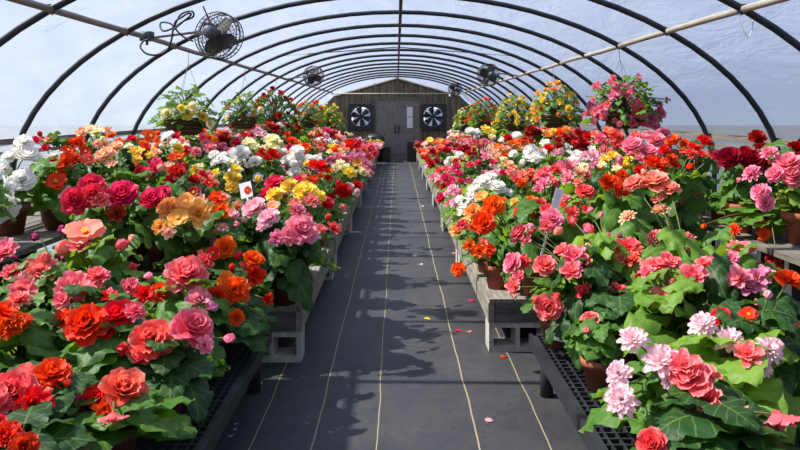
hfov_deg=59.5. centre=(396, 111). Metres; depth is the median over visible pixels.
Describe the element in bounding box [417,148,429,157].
begonias
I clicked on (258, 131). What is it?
begonias
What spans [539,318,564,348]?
pot
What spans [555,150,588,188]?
begonias
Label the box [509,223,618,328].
begonias
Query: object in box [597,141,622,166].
begonias
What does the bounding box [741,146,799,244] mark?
begonias
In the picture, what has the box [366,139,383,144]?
begonias
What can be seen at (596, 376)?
pot
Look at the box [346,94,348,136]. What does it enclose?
trim
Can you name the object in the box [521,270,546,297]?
pot
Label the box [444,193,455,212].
begonias
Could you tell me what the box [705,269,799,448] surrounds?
begonias
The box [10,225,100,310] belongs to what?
begonias
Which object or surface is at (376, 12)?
hoop
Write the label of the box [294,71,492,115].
hoop
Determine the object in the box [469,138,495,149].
begonias
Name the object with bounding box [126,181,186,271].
begonias
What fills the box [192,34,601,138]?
hoop
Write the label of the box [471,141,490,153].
begonias
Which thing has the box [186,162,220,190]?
begonias
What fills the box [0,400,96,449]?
begonias
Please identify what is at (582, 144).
begonias
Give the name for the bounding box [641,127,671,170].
begonias
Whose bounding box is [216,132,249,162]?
begonias
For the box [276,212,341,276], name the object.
begonias
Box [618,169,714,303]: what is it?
begonias
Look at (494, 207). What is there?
begonias
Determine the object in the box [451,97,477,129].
hanging basket
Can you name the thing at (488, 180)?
begonias
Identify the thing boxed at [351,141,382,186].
begonias
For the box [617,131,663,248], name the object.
begonias
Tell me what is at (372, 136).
waste bin
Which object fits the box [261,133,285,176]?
begonias
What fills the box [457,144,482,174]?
begonias
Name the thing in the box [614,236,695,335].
begonias
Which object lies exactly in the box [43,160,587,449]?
floor
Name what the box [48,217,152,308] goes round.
begonias
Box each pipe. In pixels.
[6,0,331,92]
[335,93,458,93]
[462,0,789,92]
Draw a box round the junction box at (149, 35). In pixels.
[139,31,153,44]
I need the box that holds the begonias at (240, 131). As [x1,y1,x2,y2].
[227,124,260,145]
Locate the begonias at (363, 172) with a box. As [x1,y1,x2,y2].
[356,166,370,182]
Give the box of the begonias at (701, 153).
[665,151,720,203]
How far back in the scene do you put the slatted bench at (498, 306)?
4.77 m
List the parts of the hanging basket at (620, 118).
stem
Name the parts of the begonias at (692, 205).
stem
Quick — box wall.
[312,80,480,142]
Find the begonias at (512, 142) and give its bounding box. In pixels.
[490,139,522,192]
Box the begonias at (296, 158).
[279,145,322,203]
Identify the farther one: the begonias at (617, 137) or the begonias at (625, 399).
the begonias at (617, 137)
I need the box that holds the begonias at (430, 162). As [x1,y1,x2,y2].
[425,156,466,203]
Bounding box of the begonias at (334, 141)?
[314,138,335,150]
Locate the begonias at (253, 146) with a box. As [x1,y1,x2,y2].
[241,136,270,184]
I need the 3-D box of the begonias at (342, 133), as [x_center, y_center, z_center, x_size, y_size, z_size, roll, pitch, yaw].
[-1.788,0.802,21.337,0.578,0.496,0.548,0,0,-30]
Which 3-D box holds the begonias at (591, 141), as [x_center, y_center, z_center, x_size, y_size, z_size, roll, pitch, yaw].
[2.638,0.570,8.672,0.467,0.520,0.516,0,0,-38]
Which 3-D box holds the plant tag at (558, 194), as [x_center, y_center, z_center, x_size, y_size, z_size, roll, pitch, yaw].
[0.973,0.706,4.421,0.209,0.452,0.025,0,0,-33]
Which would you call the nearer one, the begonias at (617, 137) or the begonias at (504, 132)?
the begonias at (617, 137)
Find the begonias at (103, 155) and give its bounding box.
[94,140,163,252]
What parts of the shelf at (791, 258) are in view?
leg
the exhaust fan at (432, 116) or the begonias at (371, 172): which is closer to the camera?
the begonias at (371, 172)
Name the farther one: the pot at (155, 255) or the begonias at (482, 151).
the begonias at (482, 151)
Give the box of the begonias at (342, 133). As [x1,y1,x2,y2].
[335,131,347,136]
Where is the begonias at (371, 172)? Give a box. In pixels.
[356,166,374,179]
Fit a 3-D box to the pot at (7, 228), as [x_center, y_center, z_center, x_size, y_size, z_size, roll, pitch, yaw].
[-2.620,0.725,4.750,0.243,0.210,0.243,0,0,0]
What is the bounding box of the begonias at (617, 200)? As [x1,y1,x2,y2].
[584,154,668,246]
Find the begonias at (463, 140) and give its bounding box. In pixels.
[459,138,475,144]
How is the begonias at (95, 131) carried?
on the shelf at (34, 223)
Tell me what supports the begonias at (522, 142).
on the shelf
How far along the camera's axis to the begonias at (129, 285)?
3.83 m
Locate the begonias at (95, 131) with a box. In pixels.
[74,124,118,182]
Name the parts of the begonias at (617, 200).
stem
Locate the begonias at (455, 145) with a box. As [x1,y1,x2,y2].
[444,143,460,148]
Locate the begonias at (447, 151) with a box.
[428,140,453,190]
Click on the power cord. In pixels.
(174, 26)
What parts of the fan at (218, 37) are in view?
bracket arm, hanger rod, motor, blade, blade, blade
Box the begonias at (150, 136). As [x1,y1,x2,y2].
[104,129,160,181]
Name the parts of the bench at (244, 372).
leg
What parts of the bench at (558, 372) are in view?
leg, frame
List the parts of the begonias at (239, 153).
stem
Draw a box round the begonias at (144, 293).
[52,281,170,365]
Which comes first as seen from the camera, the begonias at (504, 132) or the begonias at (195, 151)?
the begonias at (195, 151)
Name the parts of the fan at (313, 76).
motor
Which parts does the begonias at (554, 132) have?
stem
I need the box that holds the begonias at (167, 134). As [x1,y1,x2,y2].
[159,130,200,164]
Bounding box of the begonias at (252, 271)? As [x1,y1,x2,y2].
[207,250,277,312]
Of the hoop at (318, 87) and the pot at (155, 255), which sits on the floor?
the hoop at (318, 87)
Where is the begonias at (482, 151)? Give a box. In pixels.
[480,146,494,166]
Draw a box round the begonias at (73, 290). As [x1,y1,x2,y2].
[39,266,128,347]
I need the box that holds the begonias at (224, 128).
[216,127,242,153]
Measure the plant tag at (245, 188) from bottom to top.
0.308 m
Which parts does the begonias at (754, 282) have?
stem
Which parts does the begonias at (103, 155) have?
stem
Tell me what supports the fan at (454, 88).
attached to the pipe at (762, 3)
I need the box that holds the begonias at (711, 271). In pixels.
[673,252,742,354]
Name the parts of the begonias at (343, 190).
stem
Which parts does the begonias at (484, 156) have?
stem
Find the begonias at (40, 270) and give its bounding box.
[0,237,67,325]
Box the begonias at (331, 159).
[321,151,352,221]
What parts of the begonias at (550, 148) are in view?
stem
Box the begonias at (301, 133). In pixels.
[294,127,304,143]
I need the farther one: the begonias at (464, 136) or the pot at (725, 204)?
the begonias at (464, 136)
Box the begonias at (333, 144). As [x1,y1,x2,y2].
[326,142,348,170]
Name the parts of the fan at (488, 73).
blade, motor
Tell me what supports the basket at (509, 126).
on the hanging basket at (514, 123)
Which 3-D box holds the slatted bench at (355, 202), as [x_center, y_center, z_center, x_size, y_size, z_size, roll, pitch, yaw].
[-1.340,1.350,10.800,1.440,0.160,2.420,0,0,0]
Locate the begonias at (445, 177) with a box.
[436,172,471,219]
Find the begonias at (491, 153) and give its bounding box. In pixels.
[485,149,504,164]
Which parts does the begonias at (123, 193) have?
stem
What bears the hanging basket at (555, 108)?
hanging from the pipe at (762, 3)
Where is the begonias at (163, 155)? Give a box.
[153,138,181,162]
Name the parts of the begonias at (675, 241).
stem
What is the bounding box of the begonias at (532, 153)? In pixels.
[509,144,547,209]
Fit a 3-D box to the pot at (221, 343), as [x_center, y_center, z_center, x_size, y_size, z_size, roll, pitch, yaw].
[-1.000,1.220,3.747,0.208,0.179,0.208,0,0,0]
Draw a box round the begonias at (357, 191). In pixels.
[346,182,359,199]
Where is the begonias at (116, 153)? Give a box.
[102,153,134,183]
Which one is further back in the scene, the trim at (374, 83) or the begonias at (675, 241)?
the trim at (374, 83)
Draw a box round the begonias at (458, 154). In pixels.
[441,151,469,211]
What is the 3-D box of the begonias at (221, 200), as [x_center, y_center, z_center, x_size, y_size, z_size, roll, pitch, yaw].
[-1.253,0.899,4.996,0.596,0.772,0.630,0,0,0]
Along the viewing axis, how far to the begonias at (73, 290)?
3.51 m
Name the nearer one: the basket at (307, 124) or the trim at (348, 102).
the basket at (307, 124)
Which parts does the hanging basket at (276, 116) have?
stem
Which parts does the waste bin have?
lid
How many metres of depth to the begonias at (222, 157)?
6.19 m
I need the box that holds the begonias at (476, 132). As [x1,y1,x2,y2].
[465,124,496,172]
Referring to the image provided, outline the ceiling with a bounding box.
[0,0,799,259]
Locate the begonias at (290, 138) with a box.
[283,131,309,178]
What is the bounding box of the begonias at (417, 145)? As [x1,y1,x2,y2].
[416,144,434,148]
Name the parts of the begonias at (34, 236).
stem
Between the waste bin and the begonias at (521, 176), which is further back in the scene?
the waste bin
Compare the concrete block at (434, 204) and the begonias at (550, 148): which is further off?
the concrete block at (434, 204)
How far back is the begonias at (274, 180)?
5.41 m
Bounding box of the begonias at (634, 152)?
[625,152,643,174]
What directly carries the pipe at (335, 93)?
attached to the pipe at (762, 3)
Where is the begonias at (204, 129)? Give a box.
[195,128,224,148]
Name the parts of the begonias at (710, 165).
stem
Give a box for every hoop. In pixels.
[0,0,799,51]
[10,0,783,268]
[80,0,716,246]
[131,10,659,135]
[163,23,628,152]
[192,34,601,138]
[215,42,579,128]
[232,48,546,127]
[252,54,542,114]
[258,59,527,124]
[274,62,523,120]
[281,66,508,113]
[285,69,505,120]
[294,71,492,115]
[301,74,491,112]
[303,76,488,118]
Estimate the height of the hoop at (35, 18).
2.805 m
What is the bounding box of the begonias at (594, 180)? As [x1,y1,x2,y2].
[581,151,633,222]
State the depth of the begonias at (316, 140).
15.24 m
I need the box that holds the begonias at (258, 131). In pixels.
[249,127,275,168]
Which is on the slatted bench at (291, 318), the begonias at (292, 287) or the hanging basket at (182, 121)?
the begonias at (292, 287)
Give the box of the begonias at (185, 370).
[125,307,235,423]
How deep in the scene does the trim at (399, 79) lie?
23.64 m
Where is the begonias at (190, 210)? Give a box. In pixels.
[151,192,247,290]
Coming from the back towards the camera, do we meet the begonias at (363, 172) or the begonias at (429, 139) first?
the begonias at (429, 139)
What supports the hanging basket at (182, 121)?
hanging from the pipe at (48, 8)
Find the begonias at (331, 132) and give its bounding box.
[321,127,336,158]
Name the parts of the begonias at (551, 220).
stem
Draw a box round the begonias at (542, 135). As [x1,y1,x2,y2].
[535,128,546,147]
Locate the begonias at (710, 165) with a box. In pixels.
[664,134,718,215]
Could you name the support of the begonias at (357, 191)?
on the slatted bench at (337, 238)
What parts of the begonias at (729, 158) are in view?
stem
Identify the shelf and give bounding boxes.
[0,210,90,271]
[140,251,194,283]
[694,201,799,284]
[774,250,799,301]
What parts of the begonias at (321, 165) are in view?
stem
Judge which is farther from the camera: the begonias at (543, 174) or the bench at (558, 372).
the begonias at (543, 174)
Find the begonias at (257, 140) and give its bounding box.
[255,128,265,145]
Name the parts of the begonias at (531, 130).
stem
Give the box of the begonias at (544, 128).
[539,127,555,155]
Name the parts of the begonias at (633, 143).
stem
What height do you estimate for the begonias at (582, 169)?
0.661 m
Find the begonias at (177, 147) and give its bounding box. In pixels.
[123,143,184,184]
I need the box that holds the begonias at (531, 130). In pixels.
[519,125,542,192]
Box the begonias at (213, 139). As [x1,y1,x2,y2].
[182,131,218,159]
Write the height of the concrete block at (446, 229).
0.200 m
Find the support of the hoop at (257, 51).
on the floor
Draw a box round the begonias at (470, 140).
[463,138,484,161]
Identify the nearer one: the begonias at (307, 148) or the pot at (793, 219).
the pot at (793, 219)
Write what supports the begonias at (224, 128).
on the shelf
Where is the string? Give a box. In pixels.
[738,14,752,36]
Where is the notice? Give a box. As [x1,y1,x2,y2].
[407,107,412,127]
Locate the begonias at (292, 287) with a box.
[241,197,320,310]
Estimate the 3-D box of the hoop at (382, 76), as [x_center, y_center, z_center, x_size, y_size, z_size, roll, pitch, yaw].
[0.000,0.228,22.700,6.250,2.805,0.050,0,0,0]
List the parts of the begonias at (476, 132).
stem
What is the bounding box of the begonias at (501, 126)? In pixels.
[493,123,504,143]
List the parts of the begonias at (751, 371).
stem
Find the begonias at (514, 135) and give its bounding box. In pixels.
[494,131,522,168]
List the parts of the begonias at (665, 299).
stem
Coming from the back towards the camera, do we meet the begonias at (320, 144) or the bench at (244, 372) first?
the begonias at (320, 144)
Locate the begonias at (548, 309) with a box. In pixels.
[520,254,565,348]
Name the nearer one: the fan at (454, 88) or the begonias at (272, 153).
the begonias at (272, 153)
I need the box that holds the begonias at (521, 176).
[502,167,539,227]
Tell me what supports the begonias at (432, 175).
on the slatted bench at (435, 191)
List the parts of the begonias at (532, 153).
stem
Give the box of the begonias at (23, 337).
[0,290,74,372]
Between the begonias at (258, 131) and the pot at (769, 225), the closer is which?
the pot at (769, 225)
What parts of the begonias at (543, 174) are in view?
stem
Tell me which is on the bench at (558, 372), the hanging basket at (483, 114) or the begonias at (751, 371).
the begonias at (751, 371)
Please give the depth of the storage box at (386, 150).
22.90 m
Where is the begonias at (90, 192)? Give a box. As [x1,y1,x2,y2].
[58,173,138,255]
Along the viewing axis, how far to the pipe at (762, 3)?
5.48 m
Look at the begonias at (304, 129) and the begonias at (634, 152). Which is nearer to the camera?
the begonias at (634, 152)
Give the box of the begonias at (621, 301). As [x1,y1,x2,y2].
[561,282,666,374]
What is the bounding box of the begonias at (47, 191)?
[24,135,94,229]
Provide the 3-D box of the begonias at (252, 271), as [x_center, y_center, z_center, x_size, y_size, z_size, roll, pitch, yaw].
[-1.000,1.058,4.065,0.614,0.503,0.519,0,0,-14]
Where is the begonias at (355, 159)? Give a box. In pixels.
[332,152,371,207]
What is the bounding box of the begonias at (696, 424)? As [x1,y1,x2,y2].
[630,348,799,449]
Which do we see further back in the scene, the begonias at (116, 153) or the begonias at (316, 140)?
the begonias at (316, 140)
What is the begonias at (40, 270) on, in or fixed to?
on the bench at (244, 372)
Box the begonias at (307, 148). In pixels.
[289,143,311,154]
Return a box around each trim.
[0,119,301,155]
[335,77,396,96]
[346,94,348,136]
[348,102,371,103]
[374,83,375,133]
[376,98,418,99]
[396,80,397,97]
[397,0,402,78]
[397,78,458,96]
[419,86,421,140]
[422,102,445,103]
[445,94,447,138]
[487,119,796,149]
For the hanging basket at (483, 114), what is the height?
1.058 m
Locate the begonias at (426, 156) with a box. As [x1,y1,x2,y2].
[420,153,438,165]
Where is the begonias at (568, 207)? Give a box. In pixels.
[541,184,598,275]
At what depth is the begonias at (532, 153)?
6.31 m
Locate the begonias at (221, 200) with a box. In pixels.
[186,186,247,223]
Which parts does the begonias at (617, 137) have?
stem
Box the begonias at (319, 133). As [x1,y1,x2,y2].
[300,127,329,154]
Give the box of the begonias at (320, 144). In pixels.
[313,142,329,153]
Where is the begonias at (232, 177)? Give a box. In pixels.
[211,159,262,236]
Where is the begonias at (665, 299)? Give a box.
[616,251,704,371]
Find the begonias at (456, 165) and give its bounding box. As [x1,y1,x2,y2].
[441,158,479,224]
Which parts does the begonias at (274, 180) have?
stem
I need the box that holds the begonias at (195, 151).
[170,131,215,168]
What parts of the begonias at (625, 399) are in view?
stem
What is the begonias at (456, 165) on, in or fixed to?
on the slatted bench at (449, 220)
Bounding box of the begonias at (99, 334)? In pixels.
[60,298,176,383]
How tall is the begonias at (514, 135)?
0.802 m
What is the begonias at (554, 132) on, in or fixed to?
on the shelf
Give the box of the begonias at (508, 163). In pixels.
[498,156,519,209]
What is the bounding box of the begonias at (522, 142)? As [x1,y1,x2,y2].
[510,137,541,196]
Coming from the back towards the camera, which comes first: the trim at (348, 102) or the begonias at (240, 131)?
the trim at (348, 102)
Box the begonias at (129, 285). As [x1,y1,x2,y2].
[89,262,185,310]
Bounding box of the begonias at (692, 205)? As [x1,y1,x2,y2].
[637,134,717,242]
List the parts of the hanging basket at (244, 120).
stem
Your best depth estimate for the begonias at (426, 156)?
14.52 m
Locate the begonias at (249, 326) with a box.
[206,270,277,355]
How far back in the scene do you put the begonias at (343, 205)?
7.25 m
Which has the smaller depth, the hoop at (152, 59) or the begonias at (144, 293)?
the begonias at (144, 293)
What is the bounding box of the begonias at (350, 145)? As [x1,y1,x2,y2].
[331,139,367,203]
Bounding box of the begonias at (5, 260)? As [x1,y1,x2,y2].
[0,250,19,297]
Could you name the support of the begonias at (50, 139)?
on the shelf at (34, 223)
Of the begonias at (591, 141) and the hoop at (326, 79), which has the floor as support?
the hoop at (326, 79)
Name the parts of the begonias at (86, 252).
stem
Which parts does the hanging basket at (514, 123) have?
stem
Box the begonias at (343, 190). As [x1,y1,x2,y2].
[286,179,362,249]
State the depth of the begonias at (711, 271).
3.34 m
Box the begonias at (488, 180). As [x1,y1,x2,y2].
[454,171,512,237]
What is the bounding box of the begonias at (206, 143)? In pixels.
[201,139,229,191]
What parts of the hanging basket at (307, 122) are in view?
stem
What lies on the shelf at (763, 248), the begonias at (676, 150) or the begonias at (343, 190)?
the begonias at (676, 150)
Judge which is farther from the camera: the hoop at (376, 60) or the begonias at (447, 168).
the hoop at (376, 60)
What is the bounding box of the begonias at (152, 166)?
[134,156,190,186]
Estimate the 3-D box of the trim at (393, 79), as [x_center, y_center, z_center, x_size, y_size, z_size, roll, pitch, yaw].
[-1.050,-0.831,23.660,2.122,0.675,0.080,0,0,0]
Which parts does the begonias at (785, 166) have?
stem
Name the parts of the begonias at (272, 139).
stem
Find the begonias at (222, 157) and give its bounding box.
[204,150,252,196]
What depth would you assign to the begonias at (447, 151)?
10.97 m
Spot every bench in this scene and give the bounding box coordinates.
[15,330,271,449]
[263,240,334,331]
[328,206,350,252]
[351,189,360,215]
[361,175,366,193]
[426,175,432,192]
[433,187,443,210]
[442,204,458,249]
[458,236,558,322]
[529,333,799,449]
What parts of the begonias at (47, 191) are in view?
stem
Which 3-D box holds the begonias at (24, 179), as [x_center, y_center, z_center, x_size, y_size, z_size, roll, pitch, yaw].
[-2.607,0.490,4.713,0.383,0.681,0.399,0,0,-42]
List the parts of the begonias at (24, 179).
stem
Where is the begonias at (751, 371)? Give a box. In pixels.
[652,311,799,444]
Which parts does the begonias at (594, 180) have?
stem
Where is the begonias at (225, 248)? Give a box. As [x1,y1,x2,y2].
[197,235,277,292]
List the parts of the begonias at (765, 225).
stem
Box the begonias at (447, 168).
[435,165,467,214]
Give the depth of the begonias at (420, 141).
21.14 m
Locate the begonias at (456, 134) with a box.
[453,132,471,144]
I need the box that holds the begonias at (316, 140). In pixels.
[311,138,328,147]
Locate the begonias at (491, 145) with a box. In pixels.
[488,142,510,168]
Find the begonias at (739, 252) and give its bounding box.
[708,240,780,296]
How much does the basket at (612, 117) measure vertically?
0.175 m
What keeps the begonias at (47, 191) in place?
on the shelf at (34, 223)
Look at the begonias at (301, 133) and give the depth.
17.98 m
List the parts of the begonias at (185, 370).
stem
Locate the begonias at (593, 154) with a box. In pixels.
[562,145,605,199]
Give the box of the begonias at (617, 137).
[590,126,624,169]
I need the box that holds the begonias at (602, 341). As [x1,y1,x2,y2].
[563,310,623,391]
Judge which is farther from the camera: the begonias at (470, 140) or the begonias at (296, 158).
the begonias at (470, 140)
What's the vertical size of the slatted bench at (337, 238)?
0.160 m
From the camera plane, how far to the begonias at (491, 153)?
11.05 m
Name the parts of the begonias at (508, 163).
stem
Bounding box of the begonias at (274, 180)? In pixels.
[259,174,334,220]
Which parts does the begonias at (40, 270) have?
stem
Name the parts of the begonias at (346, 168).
stem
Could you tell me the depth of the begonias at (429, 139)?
12.02 m
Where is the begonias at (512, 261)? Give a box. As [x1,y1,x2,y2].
[503,252,625,296]
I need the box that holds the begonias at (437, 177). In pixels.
[434,175,440,188]
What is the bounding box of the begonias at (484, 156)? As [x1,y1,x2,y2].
[458,152,507,244]
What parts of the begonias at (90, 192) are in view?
stem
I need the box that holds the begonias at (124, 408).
[56,367,197,449]
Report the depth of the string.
4.42 m
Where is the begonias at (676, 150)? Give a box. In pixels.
[663,143,707,195]
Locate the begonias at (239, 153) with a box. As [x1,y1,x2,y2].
[226,145,268,210]
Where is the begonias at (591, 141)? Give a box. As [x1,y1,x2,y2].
[589,138,611,164]
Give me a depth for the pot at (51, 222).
4.90 m
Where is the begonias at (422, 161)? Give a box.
[419,150,433,163]
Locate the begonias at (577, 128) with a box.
[567,128,604,156]
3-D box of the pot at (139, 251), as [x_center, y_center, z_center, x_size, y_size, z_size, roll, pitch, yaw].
[-1.767,0.965,4.650,0.197,0.171,0.197,0,0,0]
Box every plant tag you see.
[239,181,252,226]
[540,187,563,254]
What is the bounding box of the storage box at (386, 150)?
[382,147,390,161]
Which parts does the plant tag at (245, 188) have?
printed flower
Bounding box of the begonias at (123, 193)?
[102,180,154,270]
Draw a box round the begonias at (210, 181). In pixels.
[180,169,219,208]
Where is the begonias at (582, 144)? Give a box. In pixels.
[555,129,593,185]
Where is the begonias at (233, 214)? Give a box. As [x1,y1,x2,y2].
[204,208,254,245]
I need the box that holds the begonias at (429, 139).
[421,137,450,175]
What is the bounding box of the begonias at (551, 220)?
[495,197,566,297]
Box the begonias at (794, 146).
[745,139,799,230]
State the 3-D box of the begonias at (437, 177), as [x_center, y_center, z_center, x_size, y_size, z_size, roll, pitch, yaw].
[0.832,1.071,10.164,0.510,0.398,0.600,0,0,31]
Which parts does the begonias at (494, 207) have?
stem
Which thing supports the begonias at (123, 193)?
on the shelf at (145, 267)
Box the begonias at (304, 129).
[301,128,311,142]
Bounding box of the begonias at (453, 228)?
[449,217,499,261]
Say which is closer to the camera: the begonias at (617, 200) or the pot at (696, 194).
the begonias at (617, 200)
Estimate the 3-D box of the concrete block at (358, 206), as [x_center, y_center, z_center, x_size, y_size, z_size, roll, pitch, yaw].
[-0.820,1.530,11.910,0.390,0.200,0.190,0,0,0]
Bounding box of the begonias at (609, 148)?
[606,144,644,170]
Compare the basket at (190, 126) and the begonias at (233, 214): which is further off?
the basket at (190, 126)
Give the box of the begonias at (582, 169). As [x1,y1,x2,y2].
[572,162,615,204]
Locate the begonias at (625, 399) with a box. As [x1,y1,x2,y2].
[578,326,727,434]
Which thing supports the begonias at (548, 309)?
on the bench at (558, 372)
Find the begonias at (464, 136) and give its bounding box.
[454,135,472,144]
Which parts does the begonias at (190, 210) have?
stem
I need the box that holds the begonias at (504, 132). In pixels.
[499,125,509,141]
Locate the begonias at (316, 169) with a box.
[286,168,321,175]
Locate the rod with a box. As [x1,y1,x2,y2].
[306,47,487,54]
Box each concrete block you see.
[261,325,304,361]
[324,258,333,279]
[328,251,336,271]
[344,219,350,234]
[355,196,360,208]
[433,196,437,206]
[442,218,448,231]
[458,254,467,275]
[485,316,542,351]
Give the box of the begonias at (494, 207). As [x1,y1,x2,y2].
[456,190,534,278]
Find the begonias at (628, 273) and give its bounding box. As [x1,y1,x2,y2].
[567,207,647,356]
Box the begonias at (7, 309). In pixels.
[0,301,16,360]
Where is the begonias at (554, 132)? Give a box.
[540,125,570,195]
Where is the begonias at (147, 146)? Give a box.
[126,135,190,165]
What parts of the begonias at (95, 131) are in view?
stem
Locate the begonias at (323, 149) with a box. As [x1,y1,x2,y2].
[312,143,325,154]
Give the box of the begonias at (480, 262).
[455,223,501,272]
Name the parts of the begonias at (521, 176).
stem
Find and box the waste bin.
[365,132,384,161]
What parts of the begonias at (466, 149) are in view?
stem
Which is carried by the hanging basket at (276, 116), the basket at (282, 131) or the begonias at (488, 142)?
the basket at (282, 131)
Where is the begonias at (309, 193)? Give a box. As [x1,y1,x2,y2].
[265,178,333,266]
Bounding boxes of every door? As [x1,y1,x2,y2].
[376,100,396,159]
[397,100,418,159]
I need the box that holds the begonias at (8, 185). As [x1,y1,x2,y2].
[0,165,16,222]
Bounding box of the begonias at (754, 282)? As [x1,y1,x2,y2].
[727,264,799,357]
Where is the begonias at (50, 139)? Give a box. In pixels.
[32,130,88,179]
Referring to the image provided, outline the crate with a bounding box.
[407,141,416,161]
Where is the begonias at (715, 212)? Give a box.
[696,191,749,222]
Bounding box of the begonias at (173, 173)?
[138,162,208,239]
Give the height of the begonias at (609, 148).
0.507 m
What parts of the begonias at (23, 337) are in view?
stem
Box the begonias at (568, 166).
[556,158,617,210]
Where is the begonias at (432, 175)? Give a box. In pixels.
[428,168,446,187]
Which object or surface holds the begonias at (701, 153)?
on the shelf at (763, 248)
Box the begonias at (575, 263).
[544,239,622,372]
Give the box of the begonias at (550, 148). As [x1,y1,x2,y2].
[533,139,572,198]
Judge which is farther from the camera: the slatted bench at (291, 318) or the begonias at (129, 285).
the slatted bench at (291, 318)
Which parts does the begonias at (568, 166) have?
stem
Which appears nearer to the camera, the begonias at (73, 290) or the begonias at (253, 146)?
the begonias at (73, 290)
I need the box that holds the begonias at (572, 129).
[546,126,578,158]
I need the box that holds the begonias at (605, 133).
[577,130,609,171]
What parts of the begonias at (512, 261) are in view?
stem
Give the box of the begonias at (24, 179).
[0,134,41,235]
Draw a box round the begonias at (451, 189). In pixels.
[443,177,474,228]
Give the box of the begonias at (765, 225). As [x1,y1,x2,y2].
[701,202,797,267]
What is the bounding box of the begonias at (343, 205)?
[336,203,345,219]
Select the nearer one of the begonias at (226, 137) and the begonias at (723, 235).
the begonias at (723, 235)
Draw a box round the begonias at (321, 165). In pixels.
[300,159,343,245]
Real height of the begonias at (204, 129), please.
0.611 m
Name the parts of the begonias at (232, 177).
stem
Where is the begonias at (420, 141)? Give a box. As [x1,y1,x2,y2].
[413,140,430,147]
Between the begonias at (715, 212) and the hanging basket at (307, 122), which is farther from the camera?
the hanging basket at (307, 122)
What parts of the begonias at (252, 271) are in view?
stem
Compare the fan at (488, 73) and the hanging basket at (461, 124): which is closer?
the fan at (488, 73)
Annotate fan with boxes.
[154,6,243,59]
[287,66,323,85]
[348,104,373,129]
[420,104,445,129]
[448,82,470,95]
[477,64,517,85]
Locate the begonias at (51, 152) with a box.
[29,150,70,221]
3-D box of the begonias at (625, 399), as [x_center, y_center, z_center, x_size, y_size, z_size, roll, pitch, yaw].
[0.992,1.044,2.580,0.590,0.532,0.603,0,0,0]
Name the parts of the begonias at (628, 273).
stem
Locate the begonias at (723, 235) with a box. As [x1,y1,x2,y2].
[645,226,734,252]
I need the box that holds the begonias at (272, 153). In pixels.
[237,148,280,195]
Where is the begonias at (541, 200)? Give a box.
[510,195,563,293]
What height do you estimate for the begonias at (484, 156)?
0.895 m
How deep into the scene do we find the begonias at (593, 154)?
5.77 m
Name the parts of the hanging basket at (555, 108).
stem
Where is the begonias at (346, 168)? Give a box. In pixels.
[303,159,356,241]
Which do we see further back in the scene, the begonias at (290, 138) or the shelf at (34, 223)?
the begonias at (290, 138)
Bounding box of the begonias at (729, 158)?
[709,129,771,232]
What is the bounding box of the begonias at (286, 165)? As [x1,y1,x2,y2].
[282,153,289,170]
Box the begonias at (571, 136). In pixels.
[553,133,590,160]
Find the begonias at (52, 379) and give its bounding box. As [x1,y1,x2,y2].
[0,357,98,431]
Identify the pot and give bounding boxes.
[0,201,30,235]
[0,368,8,372]
[42,208,69,229]
[107,425,136,449]
[127,244,145,270]
[145,241,166,271]
[172,402,181,414]
[219,340,224,346]
[272,274,295,305]
[477,259,486,272]
[483,261,505,289]
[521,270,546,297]
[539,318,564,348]
[580,354,609,391]
[618,353,634,374]
[683,190,710,215]
[710,210,724,222]
[722,201,754,232]
[756,222,774,238]
[780,210,799,244]
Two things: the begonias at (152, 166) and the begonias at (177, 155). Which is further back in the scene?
the begonias at (177, 155)
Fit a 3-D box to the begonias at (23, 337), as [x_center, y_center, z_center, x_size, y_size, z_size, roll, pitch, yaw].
[-1.699,1.063,3.196,0.641,0.493,0.542,0,0,-19]
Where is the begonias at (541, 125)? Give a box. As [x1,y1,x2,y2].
[527,123,544,143]
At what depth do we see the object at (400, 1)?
9.52 m
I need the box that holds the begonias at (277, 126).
[265,121,285,155]
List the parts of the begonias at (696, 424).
stem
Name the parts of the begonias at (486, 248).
stem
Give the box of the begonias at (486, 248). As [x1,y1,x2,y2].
[450,234,511,289]
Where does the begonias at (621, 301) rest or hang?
on the bench at (558, 372)
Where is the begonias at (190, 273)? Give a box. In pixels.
[147,254,234,376]
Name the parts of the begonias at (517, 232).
stem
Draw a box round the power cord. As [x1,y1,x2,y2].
[139,10,194,55]
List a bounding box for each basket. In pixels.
[147,53,223,134]
[163,118,205,134]
[218,76,266,128]
[227,116,258,128]
[250,77,303,140]
[264,129,285,138]
[288,87,328,128]
[300,121,316,127]
[315,91,346,130]
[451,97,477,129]
[464,93,498,126]
[475,120,490,126]
[489,87,537,130]
[503,122,524,130]
[525,73,584,127]
[541,116,571,127]
[580,50,670,130]
[605,111,648,128]
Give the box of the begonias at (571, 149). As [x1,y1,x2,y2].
[556,129,582,156]
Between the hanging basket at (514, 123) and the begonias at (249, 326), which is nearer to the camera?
the begonias at (249, 326)
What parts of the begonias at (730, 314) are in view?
stem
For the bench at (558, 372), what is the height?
0.320 m
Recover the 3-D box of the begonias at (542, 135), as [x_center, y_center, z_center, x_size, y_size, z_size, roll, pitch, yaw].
[2.612,0.530,12.127,0.556,0.599,0.576,0,0,0]
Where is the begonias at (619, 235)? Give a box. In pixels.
[599,231,669,253]
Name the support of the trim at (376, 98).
attached to the wall
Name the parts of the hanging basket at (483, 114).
stem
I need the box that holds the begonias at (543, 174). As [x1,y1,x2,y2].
[522,163,562,214]
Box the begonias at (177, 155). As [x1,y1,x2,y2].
[166,145,214,187]

